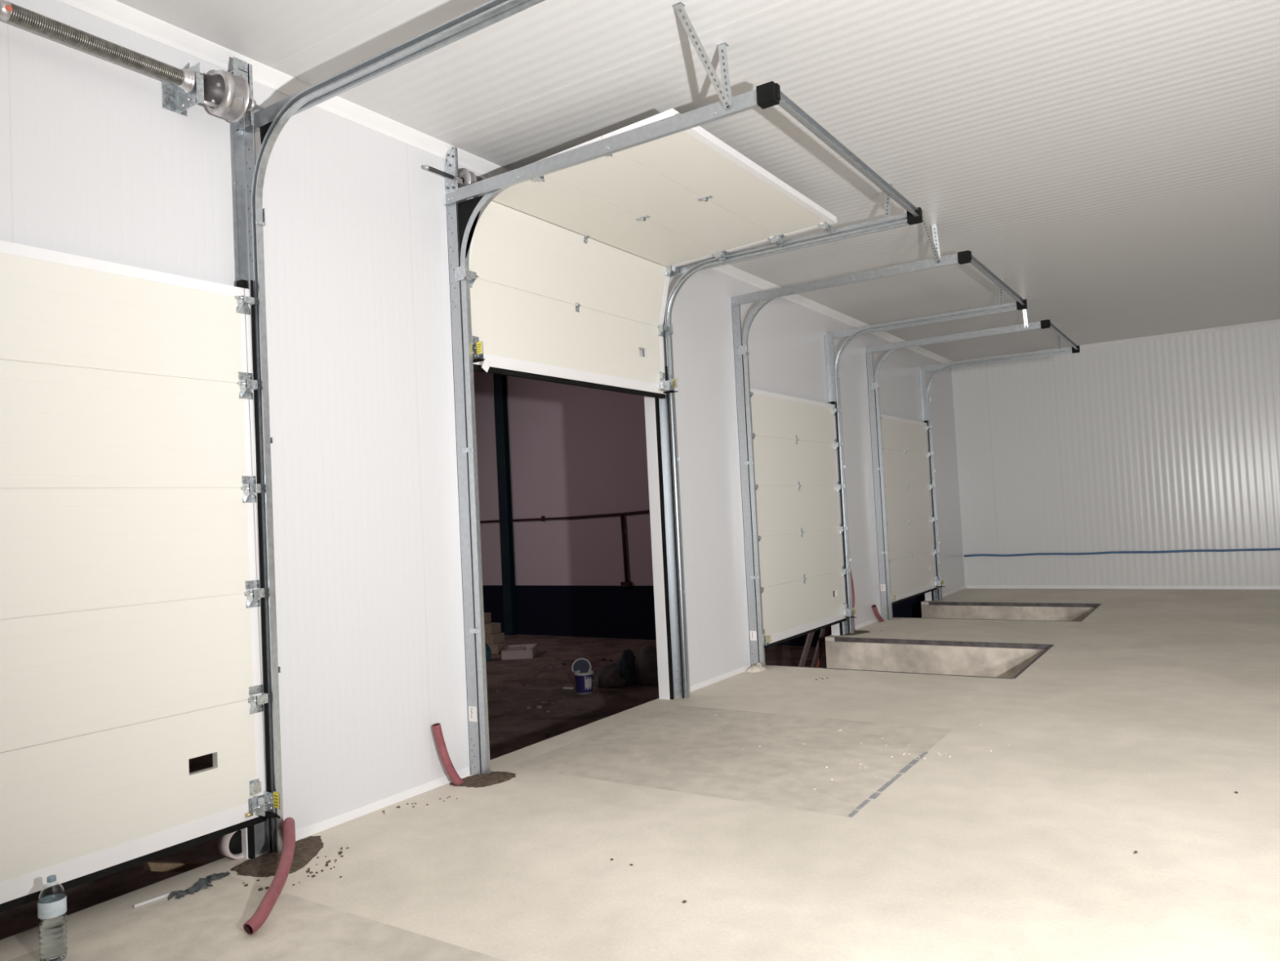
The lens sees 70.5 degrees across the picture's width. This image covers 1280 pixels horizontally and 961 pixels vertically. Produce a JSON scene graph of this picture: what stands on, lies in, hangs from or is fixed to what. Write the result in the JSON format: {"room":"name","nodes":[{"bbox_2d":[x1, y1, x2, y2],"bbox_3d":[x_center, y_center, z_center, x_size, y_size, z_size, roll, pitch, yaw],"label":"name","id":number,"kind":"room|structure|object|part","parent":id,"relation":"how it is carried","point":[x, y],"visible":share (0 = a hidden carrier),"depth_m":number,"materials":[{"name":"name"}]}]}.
{"room":"distribution center","nodes":[
{"label":"distribution center","id":0,"kind":"room"},
{"bbox_2d":[0,0,964,857],"bbox_3d":[-0.051,-0.139,7.640,0.100,4.054,20.680,-4,-3,33],"label":"wall","id":1,"kind":"structure","parent":0,"point":[370,610],"depth_m":5.19,"materials":[{"name":"white paint"}]},
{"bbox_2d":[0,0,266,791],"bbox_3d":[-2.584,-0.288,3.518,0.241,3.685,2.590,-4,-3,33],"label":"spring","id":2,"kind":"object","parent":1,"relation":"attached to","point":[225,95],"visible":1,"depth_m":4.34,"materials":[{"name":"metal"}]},
{"bbox_3d":[-2.010,-1.963,4.650,0.158,0.315,0.072,-4,-3,33],"label":"bearing plate","id":3,"kind":"part","parent":2,"relation":"part of","materials":[{"name":"metal"}]},
{"bbox_2d":[0,240,280,912],"bbox_3d":[-2.552,0.333,3.500,0.180,2.700,2.510,-4,-3,33],"label":"door","id":4,"kind":"structure","parent":1,"relation":"in","point":[131,633],"depth_m":3.98,"materials":[{"name":"white metal"}]},
{"bbox_3d":[-2.670,-0.946,3.585,0.048,0.051,2.442,-4,-3,33],"label":"rail","id":5,"kind":"part","parent":4,"relation":"part of","materials":[{"name":"white metal"}]},
{"bbox_3d":[-2.543,1.609,3.489,0.045,0.080,2.442,-4,-3,33],"label":"rail","id":6,"kind":"part","parent":4,"relation":"part of","materials":[{"name":"white metal"}]},
{"bbox_2d":[230,0,545,858],"bbox_3d":[-1.833,-0.237,2.825,2.461,4.066,3.173,-4,-3,33],"label":"garage door track","id":7,"kind":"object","parent":1,"relation":"attached to","point":[269,121],"depth_m":4.53,"materials":[{"name":"metal"}]},
{"bbox_3d":[-1.857,-1.737,4.561,0.185,0.140,0.004,-4,-3,33],"label":"corner plate","id":8,"kind":"part","parent":7,"relation":"part of","materials":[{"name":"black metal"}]},
{"bbox_2d":[423,146,483,195],"bbox_3d":[-1.218,-2.005,5.839,0.170,0.280,0.455,-4,-3,33],"label":"shaft","id":9,"kind":"object","parent":1,"relation":"attached to","point":[455,178],"visible":0.67,"depth_m":5.87,"materials":[{"name":"metal"}]},
{"bbox_3d":[-1.220,-2.004,5.870,0.133,0.280,0.050,-4,-3,33],"label":"bearing plate","id":10,"kind":"part","parent":9,"relation":"part of","materials":[{"name":"metal"}]},
{"bbox_2d":[55,0,954,364],"bbox_3d":[-0.079,-2.130,7.668,0.070,0.075,20.680,-4,-3,33],"label":"trim","id":11,"kind":"structure","parent":1,"relation":"attached to","point":[115,12],"depth_m":5.11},
{"bbox_2d":[295,585,965,840],"bbox_3d":[0.092,1.856,7.536,0.006,0.050,20.680,-4,-3,33],"label":"baseboard","id":12,"kind":"structure","parent":1,"relation":"attached to","point":[326,824],"depth_m":5.29,"materials":[{"name":"white metal"}]},
{"bbox_2d":[466,108,836,398],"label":"door","id":13,"kind":"structure","parent":1,"relation":"in","point":[549,302],"depth_m":6.50,"materials":[{"name":"white metal"}]},
{"bbox_3d":[-0.468,-0.795,6.893,0.045,0.080,2.442,-4,-3,33],"label":"rail","id":14,"kind":"part","parent":13,"relation":"part of","materials":[{"name":"white metal"}]},
{"bbox_3d":[0.835,-2.026,6.036,0.051,0.048,2.442,-7,-4,33],"label":"rail","id":15,"kind":"part","parent":13,"relation":"part of","materials":[{"name":"white metal"}]},
{"bbox_2d":[444,1,922,774],"bbox_3d":[0.368,-0.222,6.147,2.461,4.066,3.193,-4,-3,33],"label":"garage door track","id":16,"kind":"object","parent":1,"relation":"attached to","point":[463,217],"depth_m":5.82,"materials":[{"name":"metal"}]},
{"bbox_3d":[-1.071,-1.567,5.785,0.245,0.466,0.004,-4,-3,33],"label":"corner plate","id":17,"kind":"part","parent":16,"relation":"part of","materials":[{"name":"metal"}]},
{"bbox_2d":[750,388,857,648],"bbox_3d":[1.839,0.364,10.128,0.180,2.700,2.510,-4,-3,33],"label":"door","id":18,"kind":"structure","parent":1,"relation":"in","point":[800,529],"depth_m":10.08,"materials":[{"name":"white metal"}]},
{"bbox_3d":[1.720,-0.915,10.212,0.048,0.051,2.442,-4,-3,33],"label":"rail","id":19,"kind":"part","parent":18,"relation":"part of","materials":[{"name":"white metal"}]},
{"bbox_3d":[1.847,1.640,10.116,0.045,0.080,2.442,-4,-3,33],"label":"rail","id":20,"kind":"part","parent":18,"relation":"part of","materials":[{"name":"white metal"}]},
{"bbox_2d":[730,209,1026,667],"bbox_3d":[2.552,-0.206,9.444,2.461,4.066,3.153,-4,-3,33],"label":"garage door track","id":21,"kind":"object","parent":1,"relation":"attached to","point":[741,353],"depth_m":9.12,"materials":[{"name":"metal"}]},
{"bbox_2d":[880,413,945,604],"bbox_3d":[4.034,0.379,13.441,0.180,2.700,2.510,-4,-3,33],"label":"door","id":22,"kind":"structure","parent":1,"relation":"in","point":[910,518],"depth_m":13.46,"materials":[{"name":"white metal"}]},
{"bbox_3d":[3.916,-0.900,13.526,0.048,0.051,2.442,-4,-3,33],"label":"rail","id":23,"kind":"part","parent":22,"relation":"part of","materials":[{"name":"white metal"}]},
{"bbox_3d":[4.043,1.656,13.430,0.045,0.080,2.442,-4,-3,33],"label":"rail","id":24,"kind":"part","parent":22,"relation":"part of","materials":[{"name":"white metal"}]},
{"bbox_2d":[865,309,1079,619],"bbox_3d":[4.865,-0.184,12.934,2.461,4.055,2.689,-4,-3,33],"label":"door frame","id":25,"kind":"structure","parent":1,"relation":"attached to","point":[873,388],"depth_m":12.45,"materials":[{"name":"metal"}]},
{"bbox_2d":[0,587,1279,960],"bbox_3d":[3.873,1.700,5.031,9.320,0.200,20.680,-4,-3,33],"label":"floor","id":26,"kind":"structure","parent":0,"point":[1180,687],"depth_m":4.45,"materials":[{"name":"concrete"}]},
{"bbox_2d":[37,874,67,960],"bbox_3d":[-2.266,1.687,3.492,0.094,0.318,0.094,-4,-3,33],"label":"water bottle","id":27,"kind":"object","parent":26,"relation":"on","point":[52,898],"visible":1,"depth_m":3.46,"materials":[{"name":"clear plastic"}]},
{"bbox_2d":[133,892,169,907],"bbox_3d":[-2.159,1.853,4.001,0.018,0.012,0.150,-5,-3,38],"label":"stick","id":28,"kind":"object","parent":26,"relation":"on","point":[166,894],"visible":1,"depth_m":3.99,"materials":[{"name":"white plastic"}]},
{"bbox_2d":[167,871,230,899],"bbox_3d":[-2.008,1.849,4.149,0.124,0.014,0.330,-4,-2,20],"label":"plastic film","id":29,"kind":"object","parent":26,"relation":"on","point":[200,883],"visible":1,"depth_m":4.13,"materials":[{"name":"grey plastic"}]},
{"bbox_2d":[217,830,244,859],"bbox_3d":[-2.001,1.792,4.496,0.080,0.156,0.156,-4,-3,33],"label":"ring","id":30,"kind":"object","parent":26,"relation":"on","point":[229,845],"visible":0.65,"depth_m":4.45,"materials":[{"name":"white plastic"}]},
{"bbox_2d":[243,817,295,934],"bbox_3d":[-1.623,1.754,4.070,0.117,0.247,0.967,-2,-2,-12],"label":"hose","id":31,"kind":"object","parent":26,"relation":"on","point":[263,911],"visible":0.98,"depth_m":3.88,"materials":[{"name":"red plastic"}]},
{"bbox_2d":[230,835,323,876],"bbox_3d":[-1.709,1.841,4.458,0.368,0.034,0.547,-4,-3,33],"label":"heap","id":32,"kind":"object","parent":26,"relation":"on","point":[306,848],"visible":0.63,"depth_m":4.37,"materials":[{"name":"brown soil"}]},
{"bbox_2d":[431,722,463,785],"bbox_3d":[-1.161,1.692,5.528,0.218,0.442,0.054,-1,-3,-41],"label":"hose","id":33,"kind":"object","parent":26,"relation":"on","point":[452,773],"visible":0.91,"depth_m":5.49,"materials":[{"name":"red plastic"}]},
{"bbox_2d":[449,771,515,787],"bbox_3d":[-0.965,1.852,5.641,0.316,0.026,0.383,-4,-3,33],"label":"heap","id":34,"kind":"object","parent":26,"relation":"on","point":[482,780],"visible":0.94,"depth_m":5.59,"materials":[{"name":"brown soil"}]},
{"bbox_2d":[242,629,1238,902],"bbox_3d":[2.075,1.753,6.830,4.079,0.011,8.803,-4,-3,33],"label":"crumbs","id":35,"kind":"object","parent":26,"relation":"on","point":[1236,792],"visible":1,"depth_m":4.28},
{"bbox_2d":[746,662,766,671],"bbox_3d":[1.156,1.845,8.992,0.155,0.081,0.253,-4,-3,33],"label":"lump","id":36,"kind":"object","parent":26,"relation":"on","point":[757,667],"visible":1,"depth_m":8.93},
{"bbox_2d":[850,569,854,631],"bbox_3d":[2.642,1.518,11.321,0.086,0.821,0.151,-4,-3,33],"label":"hose","id":37,"kind":"object","parent":26,"relation":"on","point":[852,584],"visible":0.31,"depth_m":11.32,"materials":[{"name":"red plastic"}]},
{"bbox_2d":[844,630,870,635],"bbox_3d":[2.678,1.879,11.228,0.436,0.032,0.204,-1,-3,-35],"label":"heap","id":38,"kind":"object","parent":26,"relation":"on","point":[855,632],"visible":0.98,"depth_m":11.16,"materials":[{"name":"brown soil"}]},
{"bbox_2d":[871,604,884,621],"bbox_3d":[3.193,1.798,12.115,0.070,0.304,0.343,-4,-3,33],"label":"hose","id":39,"kind":"object","parent":26,"relation":"on","point":[877,614],"visible":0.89,"depth_m":12.04,"materials":[{"name":"red plastic"}]},
{"bbox_2d":[621,714,1150,789],"bbox_3d":[0.203,1.786,5.229,4.986,0.010,2.898,-2,-2,-30],"label":"plaster flecks","id":40,"kind":"object","parent":26,"relation":"on","point":[940,753],"visible":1,"depth_m":5.71,"materials":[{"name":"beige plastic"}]},
{"bbox_2d":[847,751,928,817],"bbox_3d":[1.449,1.736,5.201,0.040,0.022,1.356,-4,-3,33],"label":"edging","id":41,"kind":"object","parent":26,"relation":"on","point":[875,794],"visible":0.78,"depth_m":5.12,"materials":[{"name":"grey metal"}]},
{"bbox_2d":[764,636,1053,679],"bbox_3d":[2.823,1.841,9.445,2.450,0.053,2.040,-4,-3,33],"label":"rim","id":42,"kind":"object","parent":26,"relation":"attached to","point":[939,642],"visible":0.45,"depth_m":10.04,"materials":[{"name":"metal"}]},
{"bbox_2d":[825,640,1044,677],"bbox_3d":[2.824,2.200,9.442,2.650,0.675,2.040,-4,-3,33],"label":"pit","id":43,"kind":"object","parent":26,"relation":"in","point":[999,662],"visible":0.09,"depth_m":10.32,"materials":[{"name":"concrete"}]},
{"bbox_2d":[893,601,1102,621],"bbox_3d":[5.019,1.856,12.759,2.450,0.053,2.040,-4,-3,33],"label":"rim","id":44,"kind":"object","parent":26,"relation":"attached to","point":[1095,606],"visible":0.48,"depth_m":13.41,"materials":[{"name":"metal"}]},
{"bbox_2d":[920,604,1094,621],"bbox_3d":[5.020,2.216,12.756,2.650,0.675,2.040,-4,-3,33],"label":"pit","id":45,"kind":"object","parent":26,"relation":"in","point":[991,612],"visible":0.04,"depth_m":13.63,"materials":[{"name":"concrete"}]},
{"bbox_2d":[115,0,1279,361],"bbox_3d":[3.716,-2.500,5.155,9.400,0.100,20.880,-4,-3,33],"label":"ceiling","id":46,"kind":"structure","parent":0,"point":[1115,164],"depth_m":5.69,"materials":[{"name":"white metal"}]},
{"bbox_2d":[473,322,1279,646],"bbox_3d":[1.632,-0.694,19.047,28.200,8.150,0.206,-4,-3,33],"label":"wall","id":47,"kind":"structure","parent":0,"point":[1173,442],"depth_m":15.46,"materials":[{"name":"white metal"}]},
{"bbox_2d":[480,510,649,586],"bbox_3d":[-0.310,1.497,20.132,12.500,1.710,0.116,-4,-3,33],"label":"pipe","id":48,"kind":"object","parent":47,"relation":"attached to","point":[626,583],"visible":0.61,"depth_m":20.18,"materials":[{"name":"black metal"}]},
{"bbox_2d":[954,319,1279,362],"bbox_3d":[9.445,-2.387,13.732,9.130,0.050,0.050,-4,-3,33],"label":"trim","id":49,"kind":"structure","parent":47,"relation":"attached to","point":[1275,321],"depth_m":14.40,"materials":[{"name":"white metal"}]},
{"bbox_2d":[964,547,1279,556],"bbox_3d":[9.566,1.037,13.630,9.101,0.093,0.036,-4,-3,33],"label":"cable","id":50,"kind":"object","parent":47,"relation":"attached to","point":[1269,548],"visible":1,"depth_m":14.70,"materials":[{"name":"plastic"}]},
{"bbox_2d":[967,585,1279,589],"bbox_3d":[9.641,1.610,13.607,9.160,0.050,0.012,-4,-3,33],"label":"baseboard","id":51,"kind":"structure","parent":47,"relation":"attached to","point":[1204,587],"depth_m":14.75,"materials":[{"name":"white metal"}]},
{"label":"outside","id":52,"kind":"structure","parent":0,"visible":0},
{"bbox_2d":[0,634,826,939],"bbox_3d":[-7.709,3.671,12.887,18.900,0.100,25.000,-4,-3,33],"label":"ground","id":53,"kind":"structure","parent":52,"point":[513,726],"depth_m":13.42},
{"bbox_2d":[142,860,210,871],"bbox_3d":[-2.540,2.631,5.539,0.070,0.915,0.950,-4,-3,33],"label":"prop","id":54,"kind":"object","parent":53,"relation":"on","point":[152,865],"visible":0.11,"depth_m":5.26,"materials":[{"name":"brown wood"}]},
{"bbox_2d":[484,641,490,661],"bbox_3d":[-3.167,3.381,17.974,0.406,0.410,0.408,-2,-2,-10],"label":"plastic bundle","id":55,"kind":"object","parent":53,"relation":"on","point":[486,646],"visible":0.27,"depth_m":17.86,"materials":[{"name":"blue plastic"}]},
{"bbox_2d":[487,642,506,653],"bbox_3d":[-3.106,3.525,19.075,0.500,0.198,0.320,-4,-2,28],"label":"building block","id":56,"kind":"object","parent":53,"relation":"on","point":[496,648],"visible":0.36,"depth_m":18.89,"materials":[{"name":"brown cardboard"}]},
{"bbox_2d":[484,632,504,644],"bbox_3d":[-3.155,3.330,19.168,0.500,0.198,0.320,-5,-3,39],"label":"building block","id":57,"kind":"object","parent":56,"relation":"on","point":[497,637],"visible":0.64,"depth_m":18.99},
{"bbox_2d":[484,622,501,634],"bbox_3d":[-3.248,3.135,19.231,0.500,0.198,0.320,-4,-3,33],"label":"building block","id":58,"kind":"object","parent":57,"relation":"on","point":[490,628],"visible":0.51,"depth_m":19.05,"materials":[{"name":"beige concrete"}]},
{"bbox_2d":[493,373,519,635],"bbox_3d":[-3.318,-0.135,22.070,0.320,7.750,0.210,-4,-3,33],"label":"steel column","id":59,"kind":"structure","parent":53,"relation":"on","point":[508,587],"depth_m":22.00,"materials":[{"name":"black metal"}]},
{"bbox_2d":[501,643,537,659],"bbox_3d":[-2.446,3.482,18.440,0.623,0.171,0.832,-3,-2,0],"label":"box","id":60,"kind":"object","parent":53,"relation":"on","point":[518,651],"visible":1,"depth_m":18.03,"materials":[{"name":"white cardboard"}]},
{"bbox_2d":[496,641,626,737],"bbox_3d":[-1.030,3.371,15.562,5.618,0.059,8.508,-2,-2,-29],"label":"rubble","id":61,"kind":"object","parent":53,"relation":"on","point":[550,735],"visible":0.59,"depth_m":15.06,"materials":[{"name":"brown stone"}]},
{"bbox_2d":[563,686,574,688],"bbox_3d":[-1.148,3.347,14.612,0.180,0.022,0.060,-4,-2,22],"label":"white offcut","id":62,"kind":"object","parent":53,"relation":"on","point":[564,687],"visible":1,"depth_m":14.60,"materials":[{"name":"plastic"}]},
{"bbox_2d":[571,657,594,693],"bbox_3d":[-0.893,3.079,14.278,0.309,0.511,0.401,-2,-2,-19],"label":"pail","id":63,"kind":"object","parent":53,"relation":"on","point":[581,667],"visible":1,"depth_m":14.17,"materials":[{"name":"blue plastic"}]},
{"bbox_3d":[-0.930,2.968,14.392,0.312,0.279,0.119,-3,-2,5],"label":"lid","id":64,"kind":"part","parent":63,"relation":"part of","materials":[{"name":"white plastic"}]},
{"bbox_2d":[595,662,626,688],"bbox_3d":[-0.452,3.140,14.691,0.572,0.376,0.521,-4,-3,33],"label":"sack","id":65,"kind":"object","parent":53,"relation":"on","point":[608,676],"visible":0.87,"depth_m":14.51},
{"bbox_2d":[617,648,636,686],"bbox_3d":[-0.190,3.038,14.793,0.325,0.562,0.588,-4,-3,33],"label":"sack","id":66,"kind":"object","parent":53,"relation":"on","point":[626,664],"visible":0.8,"depth_m":14.62,"materials":[{"name":"black plastic"}]},
{"bbox_2d":[633,643,658,684],"bbox_3d":[0.160,2.983,14.792,0.571,0.637,0.576,-4,-3,33],"label":"sack","id":67,"kind":"object","parent":53,"relation":"on","point":[645,662],"visible":0.72,"depth_m":14.56,"materials":[{"name":"brown fabric"}]},
{"bbox_2d":[798,631,814,666],"bbox_3d":[2.074,2.335,11.570,0.874,1.556,0.082,-1,-3,-33],"label":"plank","id":68,"kind":"object","parent":53,"relation":"on","point":[810,636],"visible":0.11,"depth_m":11.60,"materials":[{"name":"wood"}]},
{"bbox_2d":[810,626,826,666],"bbox_3d":[2.308,2.336,11.895,0.840,1.544,0.065,-1,-3,-35],"label":"plank","id":69,"kind":"object","parent":53,"relation":"on","point":[822,633],"visible":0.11,"depth_m":11.91,"materials":[{"name":"brown wood"}]},
{"bbox_2d":[816,626,829,666],"bbox_3d":[2.369,2.385,11.974,0.025,1.412,0.933,-5,-3,44],"label":"bar","id":70,"kind":"object","parent":53,"relation":"on","point":[828,628],"visible":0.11,"depth_m":12.04,"materials":[{"name":"red paint"}]},
{"bbox_3d":[-3.509,3.560,19.461,0.500,0.198,0.320,-4,-3,33],"label":"building block","id":71,"kind":"object","parent":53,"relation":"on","visible":0},
{"bbox_3d":[-3.560,3.362,19.496,0.515,0.198,0.344,-4,-3,33],"label":"building block","id":72,"kind":"object","parent":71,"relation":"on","visible":0},
{"bbox_3d":[-3.542,3.162,19.546,0.533,0.198,0.376,-4,-3,33],"label":"building block","id":73,"kind":"object","parent":72,"relation":"on","visible":0},
{"bbox_2d":[484,612,491,622],"bbox_3d":[-3.497,2.955,19.456,0.500,0.198,0.320,-4,-2,31],"label":"building block","id":74,"kind":"object","parent":73,"relation":"on","point":[487,618],"visible":0.24,"depth_m":19.37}
]}

